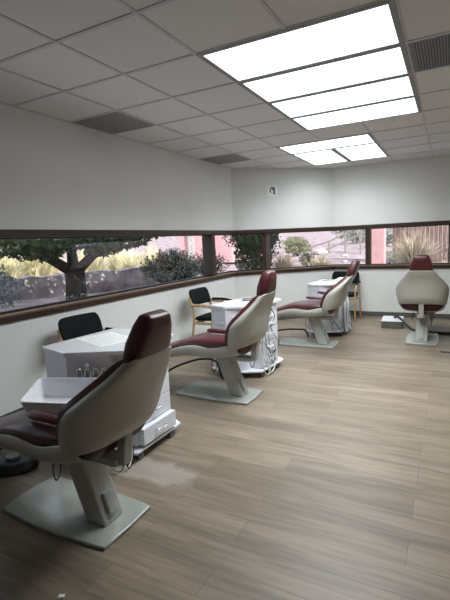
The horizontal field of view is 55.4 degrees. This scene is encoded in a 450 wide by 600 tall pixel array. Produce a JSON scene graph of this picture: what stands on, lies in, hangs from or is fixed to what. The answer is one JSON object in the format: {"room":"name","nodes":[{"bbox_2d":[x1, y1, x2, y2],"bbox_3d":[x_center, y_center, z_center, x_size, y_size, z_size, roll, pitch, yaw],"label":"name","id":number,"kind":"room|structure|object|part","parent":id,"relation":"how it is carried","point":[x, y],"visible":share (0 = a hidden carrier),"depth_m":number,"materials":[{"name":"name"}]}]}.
{"room":"dental clinic","nodes":[
{"label":"dental clinic","id":0,"kind":"room"},
{"bbox_2d":[0,103,235,415],"bbox_3d":[-1.907,-0.309,3.768,0.180,2.700,8.709,2,9,28],"label":"wall","id":1,"kind":"structure","parent":0,"point":[55,174],"depth_m":4.51,"materials":[{"name":"white paint"}]},
{"bbox_2d":[0,407,24,417],"bbox_3d":[-1.784,0.993,3.867,0.008,0.085,8.630,2,9,28],"label":"baseboard","id":2,"kind":"structure","parent":1,"relation":"attached to","point":[22,408],"depth_m":3.74,"materials":[{"name":"plastic"}]},
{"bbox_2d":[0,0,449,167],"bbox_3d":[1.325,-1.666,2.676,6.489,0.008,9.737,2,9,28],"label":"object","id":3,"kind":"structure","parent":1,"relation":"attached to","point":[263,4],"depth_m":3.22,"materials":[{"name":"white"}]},
{"bbox_2d":[0,220,449,324],"bbox_3d":[0.556,-0.609,5.841,9.260,0.790,3.685,-6,9,-27],"label":"trim","id":4,"kind":"structure","parent":1,"relation":"attached to","point":[4,233],"depth_m":5.55,"materials":[{"name":"brown wood"}]},
{"bbox_2d":[202,228,371,275],"bbox_3d":[1.097,-0.870,7.569,3.197,0.660,0.689,-5,8,-17],"label":"trim","id":5,"kind":"structure","parent":1,"relation":"attached to","point":[208,242],"depth_m":7.61,"materials":[{"name":"brown wood"}]},
{"bbox_2d":[0,315,449,599],"bbox_3d":[1.402,1.079,2.954,6.860,0.120,10.320,2,9,28],"label":"floor","id":6,"kind":"structure","parent":0,"point":[333,482],"depth_m":2.52,"materials":[{"name":"plastic"}]},
{"bbox_2d":[0,452,38,477],"bbox_3d":[-1.445,1.104,2.934,0.320,0.088,0.272,-3,8,-1],"label":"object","id":7,"kind":"object","parent":6,"relation":"on","point":[12,464],"visible":0.84,"depth_m":2.87,"materials":[{"name":"black plastic"}]},
{"bbox_2d":[57,312,112,341],"bbox_3d":[-1.172,0.568,4.014,0.598,0.836,0.551,2,9,31],"label":"armchair","id":8,"kind":"object","parent":6,"relation":"on","point":[75,326],"visible":0.28,"depth_m":4.07,"materials":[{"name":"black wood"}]},
{"bbox_2d":[0,309,171,549],"bbox_3d":[-0.998,0.610,2.417,1.659,1.166,0.638,2,9,28],"label":"dental chair","id":9,"kind":"object","parent":6,"relation":"on","point":[87,509],"visible":0.99,"depth_m":2.13,"materials":[{"name":"beige plastic"}]},
{"bbox_3d":[-0.844,0.554,2.013,0.235,0.040,0.062,2,9,28],"label":"armrest","id":10,"kind":"part","parent":9,"relation":"part of","materials":[{"name":"red leather"}]},
{"bbox_2d":[20,378,96,419],"bbox_3d":[-0.916,0.547,2.356,0.438,0.115,0.407,-2,8,8],"label":"plastic basin","id":11,"kind":"object","parent":9,"relation":"on","point":[47,395],"visible":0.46,"depth_m":2.52,"materials":[{"name":"white plastic"}]},
{"bbox_2d":[0,410,144,460],"bbox_3d":[-1.129,0.801,2.518,1.325,0.418,0.501,2,9,28],"label":"seat cushion","id":12,"kind":"object","parent":9,"relation":"on","point":[18,432],"depth_m":2.16,"materials":[{"name":"red leather"}]},
{"bbox_3d":[-0.852,1.180,2.432,0.804,0.020,0.414,2,9,28],"label":"plate","id":13,"kind":"part","parent":9,"relation":"part of","materials":[{"name":"grey metal"}]},
{"bbox_2d":[56,359,130,443],"bbox_3d":[-0.493,0.464,2.127,0.391,0.447,0.602,2,9,28],"label":"cushion","id":14,"kind":"object","parent":9,"relation":"on","point":[100,413],"depth_m":1.91,"materials":[{"name":"red leather"}]},
{"bbox_2d":[42,328,180,472],"bbox_3d":[-0.816,0.686,3.183,0.760,0.789,0.794,2,9,28],"label":"cart","id":15,"kind":"object","parent":6,"relation":"on","point":[72,358],"visible":0.31,"depth_m":2.96,"materials":[{"name":"white plastic"}]},
{"bbox_2d":[76,332,127,346],"bbox_3d":[-0.882,0.289,3.190,0.300,0.002,0.420,-10,10,-42],"label":"paper sheet","id":16,"kind":"object","parent":15,"relation":"on","point":[109,338],"visible":0.98,"depth_m":3.18,"materials":[{"name":"white paper"}]},
{"bbox_2d":[80,333,124,344],"bbox_3d":[-0.894,0.286,3.207,0.265,0.001,0.320,-10,10,-42],"label":"print","id":17,"kind":"object","parent":16,"relation":"on","point":[105,338],"depth_m":3.19},
{"bbox_2d":[42,328,172,356],"bbox_3d":[-0.851,0.310,3.141,0.700,0.030,0.774,2,9,28],"label":"countertop","id":18,"kind":"structure","parent":15,"relation":"on","point":[74,347],"depth_m":2.94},
{"bbox_3d":[-0.820,1.007,3.236,0.720,0.018,0.794,2,9,28],"label":"board","id":19,"kind":"part","parent":15,"relation":"part of","materials":[{"name":"white plastic"}]},
{"bbox_3d":[-0.514,0.922,3.137,0.110,0.119,0.385,2,9,28],"label":"drawer","id":20,"kind":"part","parent":15,"relation":"part of","materials":[{"name":"white plastic"}]},
{"bbox_3d":[-0.557,0.788,3.138,0.108,0.137,0.385,2,9,28],"label":"drawer","id":21,"kind":"part","parent":15,"relation":"part of","materials":[{"name":"white plastic"}]},
{"bbox_3d":[-0.563,0.642,3.118,0.108,0.143,0.385,2,9,28],"label":"drawer","id":22,"kind":"part","parent":15,"relation":"part of","materials":[{"name":"white plastic"}]},
{"bbox_2d":[168,358,223,379],"bbox_3d":[-0.351,0.743,4.634,0.684,0.235,0.100,-2,8,5],"label":"supply hose","id":23,"kind":"object","parent":6,"relation":"on","point":[197,359],"visible":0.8,"depth_m":4.62,"materials":[{"name":"black rubber"}]},
{"bbox_2d":[189,287,232,335],"bbox_3d":[-0.147,0.258,5.950,0.598,0.836,0.551,2,9,28],"label":"armchair","id":24,"kind":"object","parent":6,"relation":"on","point":[197,296],"visible":0.61,"depth_m":5.89,"materials":[{"name":"black fabric"}]},
{"bbox_3d":[-0.446,0.332,5.830,0.107,0.749,0.047,4,10,42],"label":"leg","id":25,"kind":"part","parent":24,"relation":"part of","materials":[{"name":"brown wood"}]},
{"bbox_3d":[-0.223,0.380,5.711,0.504,0.661,0.026,2,9,28],"label":"leg","id":26,"kind":"part","parent":24,"relation":"part of","materials":[{"name":"brown wood"}]},
{"bbox_3d":[-0.224,0.319,5.701,0.432,0.035,0.024,2,9,28],"label":"rail","id":27,"kind":"part","parent":24,"relation":"part of","materials":[{"name":"brown wood"}]},
{"bbox_2d":[169,270,276,404],"bbox_3d":[-0.246,0.315,4.200,1.579,1.201,0.638,2,9,28],"label":"dental chair","id":28,"kind":"object","parent":6,"relation":"on","point":[243,334],"visible":0.88,"depth_m":3.92,"materials":[{"name":"beige plastic"}]},
{"bbox_2d":[169,332,260,354],"bbox_3d":[-0.341,0.524,4.285,1.325,0.418,0.501,2,9,28],"label":"seat cushion","id":29,"kind":"object","parent":28,"relation":"on","point":[206,343],"depth_m":3.94,"materials":[{"name":"red leather"}]},
{"bbox_3d":[-0.055,0.277,3.779,0.235,0.040,0.062,2,9,28],"label":"armrest","id":30,"kind":"part","parent":28,"relation":"part of","materials":[{"name":"red leather"}]},
{"bbox_3d":[-0.064,0.903,4.199,0.804,0.020,0.414,2,9,28],"label":"plate","id":31,"kind":"part","parent":28,"relation":"part of","materials":[{"name":"grey metal"}]},
{"bbox_2d":[225,295,261,345],"bbox_3d":[0.264,0.171,3.908,0.342,0.483,0.602,2,9,28],"label":"cushion","id":32,"kind":"object","parent":28,"relation":"on","point":[245,329],"depth_m":3.69,"materials":[{"name":"red leather"}]},
{"bbox_2d":[210,297,283,376],"bbox_3d":[0.260,0.412,4.843,0.606,0.787,0.792,3,9,34],"label":"cart","id":33,"kind":"object","parent":6,"relation":"on","point":[222,315],"visible":0.52,"depth_m":4.67,"materials":[{"name":"white laminate"}]},
{"bbox_2d":[220,300,241,304],"bbox_3d":[0.078,0.027,4.789,0.210,0.002,0.290,-1,8,11],"label":"paper sheet","id":34,"kind":"object","parent":33,"relation":"on","point":[237,301],"visible":1,"depth_m":4.77,"materials":[{"name":"white paper"}]},
{"bbox_2d":[210,297,280,309],"bbox_3d":[0.231,0.035,4.800,0.559,0.030,0.774,3,9,34],"label":"countertop","id":35,"kind":"structure","parent":33,"relation":"on","point":[217,305],"depth_m":4.62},
{"bbox_3d":[0.262,0.732,4.895,0.579,0.018,0.794,3,9,34],"label":"board","id":36,"kind":"part","parent":33,"relation":"part of","materials":[{"name":"white laminate"}]},
{"bbox_3d":[0.452,0.368,4.787,0.108,0.143,0.385,3,9,34],"label":"drawer","id":37,"kind":"part","parent":33,"relation":"part of","materials":[{"name":"white laminate"}]},
{"bbox_3d":[0.459,0.514,4.807,0.108,0.137,0.385,3,9,34],"label":"drawer","id":38,"kind":"part","parent":33,"relation":"part of","materials":[{"name":"white laminate"}]},
{"bbox_3d":[0.465,0.647,4.825,0.108,0.119,0.385,3,9,34],"label":"drawer","id":39,"kind":"part","parent":33,"relation":"part of","materials":[{"name":"white laminate"}]},
{"bbox_3d":[0.447,0.252,4.771,0.108,0.079,0.385,3,9,34],"label":"drawer","id":40,"kind":"part","parent":33,"relation":"part of","materials":[{"name":"white plastic"}]},
{"bbox_3d":[0.443,0.167,4.760,0.108,0.079,0.385,3,9,34],"label":"drawer","id":41,"kind":"part","parent":33,"relation":"part of","materials":[{"name":"white plastic"}]},
{"bbox_2d":[277,328,308,337],"bbox_3d":[0.933,0.491,6.423,0.651,0.140,0.066,0,8,17],"label":"supply hose","id":42,"kind":"object","parent":6,"relation":"on","point":[288,328],"visible":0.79,"depth_m":6.38,"materials":[{"name":"black rubber"}]},
{"bbox_2d":[277,260,359,348],"bbox_3d":[1.020,0.033,5.994,1.670,1.160,0.638,2,9,28],"label":"dental chair","id":43,"kind":"object","parent":6,"relation":"on","point":[315,308],"visible":0.84,"depth_m":5.74,"materials":[{"name":"beige plastic"}]},
{"bbox_2d":[277,300,334,313],"bbox_3d":[0.884,0.222,6.096,1.325,0.418,0.501,2,9,28],"label":"seat cushion","id":44,"kind":"object","parent":43,"relation":"on","point":[306,306],"depth_m":5.74,"materials":[{"name":"red leather"}]},
{"bbox_3d":[1.161,0.601,6.010,0.804,0.020,0.414,2,9,28],"label":"plate","id":45,"kind":"part","parent":43,"relation":"part of","materials":[{"name":"grey metal"}]},
{"bbox_3d":[1.170,-0.026,5.591,0.235,0.040,0.062,2,9,28],"label":"armrest","id":46,"kind":"part","parent":43,"relation":"part of","materials":[{"name":"red leather"}]},
{"bbox_2d":[320,276,350,307],"bbox_3d":[1.524,-0.114,5.703,0.397,0.442,0.602,2,9,28],"label":"cushion","id":47,"kind":"object","parent":43,"relation":"on","point":[334,297],"depth_m":5.48,"materials":[{"name":"red leather"}]},
{"bbox_2d":[307,279,351,334],"bbox_3d":[1.615,0.114,6.576,0.532,0.787,0.793,2,9,31],"label":"cart","id":48,"kind":"object","parent":6,"relation":"on","point":[343,323],"visible":0.47,"depth_m":6.39,"materials":[{"name":"white plastic"}]},
{"bbox_2d":[307,279,336,286],"bbox_3d":[1.585,-0.263,6.532,0.482,0.030,0.774,2,9,31],"label":"countertop","id":49,"kind":"structure","parent":48,"relation":"on","point":[316,283],"depth_m":6.32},
{"bbox_3d":[1.615,0.434,6.628,0.502,0.018,0.794,2,9,31],"label":"board","id":50,"kind":"part","parent":48,"relation":"part of","materials":[{"name":"white laminate"}]},
{"bbox_2d":[318,279,335,281],"bbox_3d":[1.595,-0.303,6.629,0.280,0.024,0.200,0,8,19],"label":"tray","id":51,"kind":"object","parent":48,"relation":"on","point":[327,280],"visible":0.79,"depth_m":6.57,"materials":[{"name":"white plastic"}]},
{"bbox_2d":[332,271,360,321],"bbox_3d":[2.110,-0.076,7.654,0.551,0.836,0.598,2,9,28],"label":"armchair","id":52,"kind":"object","parent":6,"relation":"on","point":[336,274],"visible":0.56,"depth_m":7.68,"materials":[{"name":"brown wood"}]},
{"bbox_3d":[2.324,0.021,7.502,0.026,0.661,0.504,2,9,28],"label":"leg","id":53,"kind":"part","parent":52,"relation":"part of","materials":[{"name":"brown wood"}]},
{"bbox_3d":[2.434,-0.056,7.723,0.047,0.749,0.107,-1,8,14],"label":"leg","id":54,"kind":"part","parent":52,"relation":"part of","materials":[{"name":"brown wood"}]},
{"bbox_2d":[381,316,403,328],"bbox_3d":[2.709,0.356,6.923,0.314,0.120,0.464,1,9,25],"label":"box","id":55,"kind":"object","parent":6,"relation":"on","point":[387,321],"visible":0.97,"depth_m":6.74,"materials":[{"name":"grey plastic"}]},
{"bbox_3d":[2.706,0.301,6.915,0.314,0.008,0.464,1,9,25],"label":"lid","id":56,"kind":"part","parent":55,"relation":"part of","materials":[{"name":"white plastic"}]},
{"bbox_2d":[394,316,449,334],"bbox_3d":[3.119,0.392,6.288,1.389,0.186,0.288,5,11,44],"label":"supply hose","id":57,"kind":"object","parent":6,"relation":"on","point":[398,317],"visible":0.8,"depth_m":6.42,"materials":[{"name":"black rubber"}]},
{"bbox_2d":[396,255,448,345],"bbox_3d":[2.818,-0.075,6.064,0.638,1.197,1.591,2,9,28],"label":"dental chair","id":58,"kind":"object","parent":6,"relation":"on","point":[421,290],"visible":1,"depth_m":5.50,"materials":[{"name":"beige plastic"}]},
{"bbox_2d":[402,304,442,314],"bbox_3d":[2.885,0.118,6.202,0.501,0.418,1.325,2,9,28],"label":"seat cushion","id":59,"kind":"object","parent":58,"relation":"on","point":[428,309],"depth_m":5.64,"materials":[{"name":"red leather"}]},
{"bbox_3d":[2.765,0.531,5.995,0.414,0.020,0.804,2,9,28],"label":"plate","id":60,"kind":"part","parent":58,"relation":"part of","materials":[{"name":"grey metal"}]},
{"bbox_2d":[0,0,449,167],"bbox_3d":[1.261,-1.780,2.592,7.150,0.250,10.600,2,9,28],"label":"ceiling","id":61,"kind":"structure","parent":0,"point":[130,44],"depth_m":3.08,"materials":[{"name":"tile"}]},
{"bbox_2d":[71,112,154,133],"bbox_3d":[-1.116,-1.781,4.325,0.582,0.006,0.582,2,9,28],"label":"ceiling vent","id":62,"kind":"object","parent":61,"relation":"in","point":[115,122],"visible":1,"depth_m":4.30,"materials":[{"name":"grey metal"}]},
{"bbox_2d":[201,154,250,163],"bbox_3d":[0.014,-2.123,6.460,0.582,0.006,0.582,2,9,28],"label":"ceiling vent","id":63,"kind":"object","parent":61,"relation":"in","point":[230,158],"visible":1,"depth_m":6.45,"materials":[{"name":"grey metal"}]},
{"bbox_2d":[196,0,404,82],"bbox_3d":[0.491,-1.642,2.799,1.220,0.010,0.610,2,9,28],"label":"recessed light","id":64,"kind":"object","parent":61,"relation":"in","point":[374,27],"visible":1,"depth_m":2.75,"materials":[{"name":"white plastic"}]},
{"bbox_2d":[292,149,348,165],"bbox_3d":[1.518,-2.221,6.694,0.610,0.010,1.220,2,9,28],"label":"recessed light","id":65,"kind":"object","parent":61,"relation":"in","point":[329,156],"visible":0.99,"depth_m":6.64,"materials":[{"name":"white plastic"}]},
{"bbox_2d":[237,44,412,103],"bbox_3d":[0.773,-1.728,3.333,1.220,0.010,0.610,2,9,28],"label":"recessed light","id":66,"kind":"object","parent":61,"relation":"in","point":[391,62],"visible":1,"depth_m":3.29,"materials":[{"name":"white plastic"}]},
{"bbox_2d":[276,133,377,154],"bbox_3d":[1.364,-2.085,5.752,1.220,0.010,0.610,2,9,28],"label":"recessed light","id":67,"kind":"object","parent":61,"relation":"in","point":[362,139],"visible":1,"depth_m":5.73,"materials":[{"name":"white plastic"}]},
{"bbox_2d":[267,74,417,118],"bbox_3d":[1.056,-1.814,3.867,1.220,0.010,0.610,2,9,28],"label":"recessed light","id":68,"kind":"object","parent":61,"relation":"in","point":[401,87],"visible":0.97,"depth_m":3.84,"materials":[{"name":"white plastic"}]},
{"bbox_2d":[289,96,421,130],"bbox_3d":[1.339,-1.899,4.401,1.220,0.010,0.610,2,9,28],"label":"recessed light","id":69,"kind":"object","parent":61,"relation":"in","point":[410,105],"visible":0.97,"depth_m":4.38,"materials":[{"name":"white plastic"}]},
{"bbox_2d":[333,143,388,160],"bbox_3d":[2.058,-2.207,6.411,0.610,0.010,1.220,2,9,28],"label":"recessed light","id":70,"kind":"object","parent":61,"relation":"in","point":[373,150],"visible":1,"depth_m":6.36,"materials":[{"name":"white plastic"}]},
{"bbox_2d":[408,34,449,71],"bbox_3d":[1.583,-1.708,2.908,0.582,0.006,0.582,2,9,28],"label":"ceiling vent","id":71,"kind":"object","parent":61,"relation":"in","point":[430,53],"visible":1,"depth_m":2.96,"materials":[{"name":"metal"}]},
{"bbox_2d":[231,168,334,306],"bbox_3d":[1.072,-0.994,7.800,2.109,2.700,0.180,-5,8,-15],"label":"wall","id":72,"kind":"structure","parent":0,"point":[305,198],"depth_m":7.63,"materials":[{"name":"white paint"}]},
{"bbox_2d":[267,185,276,195],"bbox_3d":[0.832,-1.918,7.519,0.180,0.182,0.010,-5,8,-15],"label":"wall sign","id":73,"kind":"object","parent":72,"relation":"attached to","point":[272,189],"visible":1,"depth_m":7.52,"materials":[{"name":"metal"}]},
{"bbox_2d":[277,316,305,319],"bbox_3d":[1.158,0.311,7.888,1.960,0.085,0.008,-5,8,-15],"label":"baseboard","id":74,"kind":"structure","parent":72,"relation":"attached to","point":[290,317],"depth_m":7.88,"materials":[{"name":"plastic"}]},
{"bbox_2d":[334,154,449,313],"bbox_3d":[4.294,-1.012,6.881,5.130,2.700,0.180,2,9,28],"label":"wall","id":75,"kind":"structure","parent":0,"point":[417,189],"depth_m":7.48,"materials":[{"name":"white paint"}]},
{"bbox_2d":[349,311,449,318],"bbox_3d":[4.340,0.296,6.959,5.060,0.085,0.008,2,9,28],"label":"baseboard","id":76,"kind":"structure","parent":75,"relation":"attached to","point":[363,313],"depth_m":7.64,"materials":[{"name":"plastic"}]},
{"label":"outside","id":77,"kind":"structure","parent":0,"visible":0},
{"bbox_2d":[0,226,446,311],"bbox_3d":[2.085,-7.587,26.938,75.000,9.423,74.000,2,9,28],"label":"ground","id":78,"kind":"structure","parent":77,"point":[314,238],"depth_m":19.64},
{"bbox_2d":[0,264,24,308],"bbox_3d":[-3.312,-0.115,5.961,0.727,0.774,0.942,2,9,28],"label":"shrub","id":79,"kind":"object","parent":78,"relation":"on","point":[5,276],"visible":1,"depth_m":6.07,"materials":[{"name":"green plant"}]},
{"bbox_2d":[0,255,38,277],"bbox_3d":[-4.274,-0.606,8.423,1.127,0.997,1.135,-6,8,-21],"label":"clump","id":80,"kind":"object","parent":78,"relation":"on","point":[13,268],"visible":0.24,"depth_m":8.33,"materials":[{"name":"yellow plant"}]},
{"bbox_2d":[15,256,53,276],"bbox_3d":[-4.211,-0.850,9.417,1.316,1.134,1.345,2,9,28],"label":"clump","id":81,"kind":"object","parent":78,"relation":"on","point":[35,265],"visible":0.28,"depth_m":9.25,"materials":[{"name":"yellow plant"}]},
{"bbox_2d":[41,252,66,275],"bbox_3d":[-4.383,-1.018,10.571,1.546,1.200,1.596,2,9,28],"label":"clump","id":82,"kind":"object","parent":78,"relation":"on","point":[50,271],"visible":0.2,"depth_m":10.46,"materials":[{"name":"yellow plant"}]},
{"bbox_2d":[0,266,160,300],"bbox_3d":[-3.647,-0.210,7.957,6.152,0.707,0.396,-10,11,-42],"label":"wall","id":83,"kind":"structure","parent":78,"relation":"on","point":[47,286],"depth_m":8.61,"materials":[{"name":"concrete"}]},
{"bbox_2d":[58,250,104,271],"bbox_3d":[-3.162,-0.731,9.462,1.183,0.985,1.142,2,9,28],"label":"clump","id":84,"kind":"object","parent":78,"relation":"on","point":[80,252],"visible":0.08,"depth_m":9.34,"materials":[{"name":"yellow plant"}]},
{"bbox_2d":[0,236,164,299],"bbox_3d":[-3.096,-1.237,6.672,2.654,2.886,5.649,3,9,35],"label":"tree","id":85,"kind":"object","parent":78,"relation":"on","point":[49,251],"visible":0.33,"depth_m":6.72,"materials":[{"name":"green plant"}]},
{"bbox_2d":[65,249,115,269],"bbox_3d":[-3.140,-0.917,10.127,1.400,1.154,1.421,2,9,28],"label":"clump","id":86,"kind":"object","parent":78,"relation":"on","point":[101,261],"visible":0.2,"depth_m":10.03,"materials":[{"name":"yellow plant"}]},
{"bbox_2d":[104,249,133,270],"bbox_3d":[-2.751,-1.048,11.040,1.310,1.124,1.387,2,9,28],"label":"clump","id":87,"kind":"object","parent":78,"relation":"on","point":[115,256],"visible":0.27,"depth_m":10.83,"materials":[{"name":"yellow plant"}]},
{"bbox_2d":[114,248,144,268],"bbox_3d":[-2.237,-0.843,10.200,1.024,0.917,1.011,-9,10,-39],"label":"clump","id":88,"kind":"object","parent":78,"relation":"on","point":[132,262],"visible":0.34,"depth_m":10.08,"materials":[{"name":"yellow plant"}]},
{"bbox_2d":[134,244,158,265],"bbox_3d":[-1.908,-1.019,11.023,1.194,0.987,1.157,2,9,28],"label":"clump","id":89,"kind":"object","parent":78,"relation":"on","point":[148,249],"visible":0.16,"depth_m":10.88,"materials":[{"name":"yellow plant"}]},
{"bbox_2d":[136,247,203,282],"bbox_3d":[-1.096,-0.664,8.852,1.504,0.848,1.514,2,9,28],"label":"shrub","id":90,"kind":"object","parent":78,"relation":"on","point":[168,268],"visible":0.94,"depth_m":8.60,"materials":[{"name":"green plant"}]},
{"bbox_2d":[191,249,229,275],"bbox_3d":[-0.374,-0.871,10.223,0.966,0.804,0.976,-7,9,-27],"label":"shrub","id":91,"kind":"object","parent":78,"relation":"on","point":[218,261],"visible":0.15,"depth_m":10.17,"materials":[{"name":"green plant"}]},
{"bbox_3d":[-0.374,-0.853,10.247,0.886,0.763,0.927,-6,8,-23],"label":"stem","id":92,"kind":"part","parent":91,"relation":"part of","materials":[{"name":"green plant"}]},
{"bbox_2d":[179,235,260,262],"bbox_3d":[0.007,-3.045,15.738,2.350,3.150,3.500,2,9,28],"label":"stucco building","id":93,"kind":"structure","parent":78,"relation":"on","point":[193,244],"depth_m":14.52,"materials":[{"name":"pink paint"}]},
{"bbox_2d":[222,233,280,269],"bbox_3d":[0.603,-1.788,9.790,1.568,2.775,1.457,2,9,28],"label":"tree","id":94,"kind":"object","parent":78,"relation":"on","point":[250,245],"visible":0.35,"depth_m":9.44,"materials":[{"name":"green plant"}]},
{"bbox_2d":[271,250,301,267],"bbox_3d":[1.370,-0.842,10.100,1.142,0.716,1.109,2,9,28],"label":"clump","id":95,"kind":"object","parent":78,"relation":"on","point":[280,262],"visible":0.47,"depth_m":10.00,"materials":[{"name":"beige plant"}]},
{"bbox_2d":[280,236,305,244],"bbox_3d":[3.348,-2.829,20.757,1.230,0.556,1.246,2,9,28],"label":"shrub","id":96,"kind":"object","parent":78,"relation":"on","point":[287,240],"visible":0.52,"depth_m":20.61,"materials":[{"name":"green plant"}]},
{"bbox_2d":[284,240,311,255],"bbox_3d":[2.704,-1.953,16.084,1.005,0.660,1.063,2,9,28],"label":"shrub","id":97,"kind":"object","parent":78,"relation":"on","point":[303,247],"visible":0.98,"depth_m":15.90,"materials":[{"name":"green plant"}]},
{"bbox_2d":[298,253,314,265],"bbox_3d":[2.349,-1.157,12.290,0.524,0.454,0.507,2,9,28],"label":"shrub","id":98,"kind":"object","parent":78,"relation":"on","point":[302,258],"visible":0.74,"depth_m":12.18,"materials":[{"name":"green plant"}]},
{"bbox_2d":[298,254,339,266],"bbox_3d":[2.183,-0.799,9.842,1.092,0.606,1.095,-7,9,-29],"label":"clump","id":99,"kind":"object","parent":78,"relation":"on","point":[318,262],"visible":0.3,"depth_m":9.81,"materials":[{"name":"beige plant"}]},
{"bbox_2d":[313,249,327,254],"bbox_3d":[3.504,-1.718,15.709,0.501,0.332,0.497,-4,8,-11],"label":"boulder","id":100,"kind":"object","parent":78,"relation":"on","point":[316,251],"visible":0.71,"depth_m":15.52,"materials":[{"name":"white stone"}]},
{"bbox_2d":[310,230,364,253],"bbox_3d":[4.462,-2.294,16.244,2.516,1.359,0.060,2,9,28],"label":"stair railing","id":101,"kind":"object","parent":78,"relation":"on","point":[361,233],"visible":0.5,"depth_m":16.22,"materials":[{"name":"grey metal"}]},
{"bbox_3d":[4.452,-2.496,16.216,2.516,0.952,0.054,2,9,28],"label":"rail","id":102,"kind":"part","parent":101,"relation":"part of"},
{"bbox_3d":[4.558,-2.088,16.225,0.060,0.880,0.060,2,9,28],"label":"post","id":103,"kind":"part","parent":101,"relation":"part of","materials":[{"name":"grey metal"}]},
{"bbox_3d":[5.049,-2.183,15.950,0.060,1.140,0.060,2,9,28],"label":"post","id":104,"kind":"part","parent":101,"relation":"part of","materials":[{"name":"grey metal"}]},
{"bbox_2d":[330,228,390,241],"bbox_3d":[6.731,-3.343,21.160,2.913,1.084,1.877,2,9,28],"label":"shrub","id":105,"kind":"object","parent":78,"relation":"on","point":[352,233],"visible":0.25,"depth_m":21.17,"materials":[{"name":"green plant"}]},
{"bbox_2d":[372,228,385,263],"bbox_3d":[3.655,-1.937,10.220,0.330,2.718,0.330,2,9,28],"label":"stucco pillar","id":106,"kind":"structure","parent":78,"relation":"on","point":[378,235],"depth_m":10.16,"materials":[{"name":"pink paint"}]},
{"bbox_2d":[362,228,404,244],"bbox_3d":[6.656,-2.616,17.876,1.847,0.795,1.460,2,9,28],"label":"shrub","id":107,"kind":"object","parent":78,"relation":"on","point":[388,240],"visible":0.24,"depth_m":17.65,"materials":[{"name":"green plant"}]},
{"bbox_2d":[386,251,400,262],"bbox_3d":[4.482,-1.169,11.737,0.819,0.392,0.653,2,9,28],"label":"shrub","id":108,"kind":"object","parent":78,"relation":"on","point":[388,258],"visible":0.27,"depth_m":11.58,"materials":[{"name":"green plant"}]},
{"bbox_2d":[381,228,448,262],"bbox_3d":[3.877,-0.985,8.788,1.617,1.059,1.701,2,9,28],"label":"clump","id":109,"kind":"object","parent":78,"relation":"on","point":[409,252],"visible":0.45,"depth_m":8.63,"materials":[{"name":"beige plant"}]},
{"bbox_2d":[392,225,448,262],"bbox_3d":[7.011,-1.863,10.805,5.190,2.118,0.158,2,9,28],"label":"fence","id":110,"kind":"object","parent":78,"relation":"on","point":[437,234],"visible":0.26,"depth_m":11.53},
{"bbox_2d":[448,225,449,262],"bbox_3d":[5.415,-2.280,10.232,1.593,3.132,1.608,2,9,28],"label":"tree","id":111,"kind":"object","parent":78,"relation":"on","point":[449,225],"visible":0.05,"depth_m":10.38,"materials":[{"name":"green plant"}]}
]}

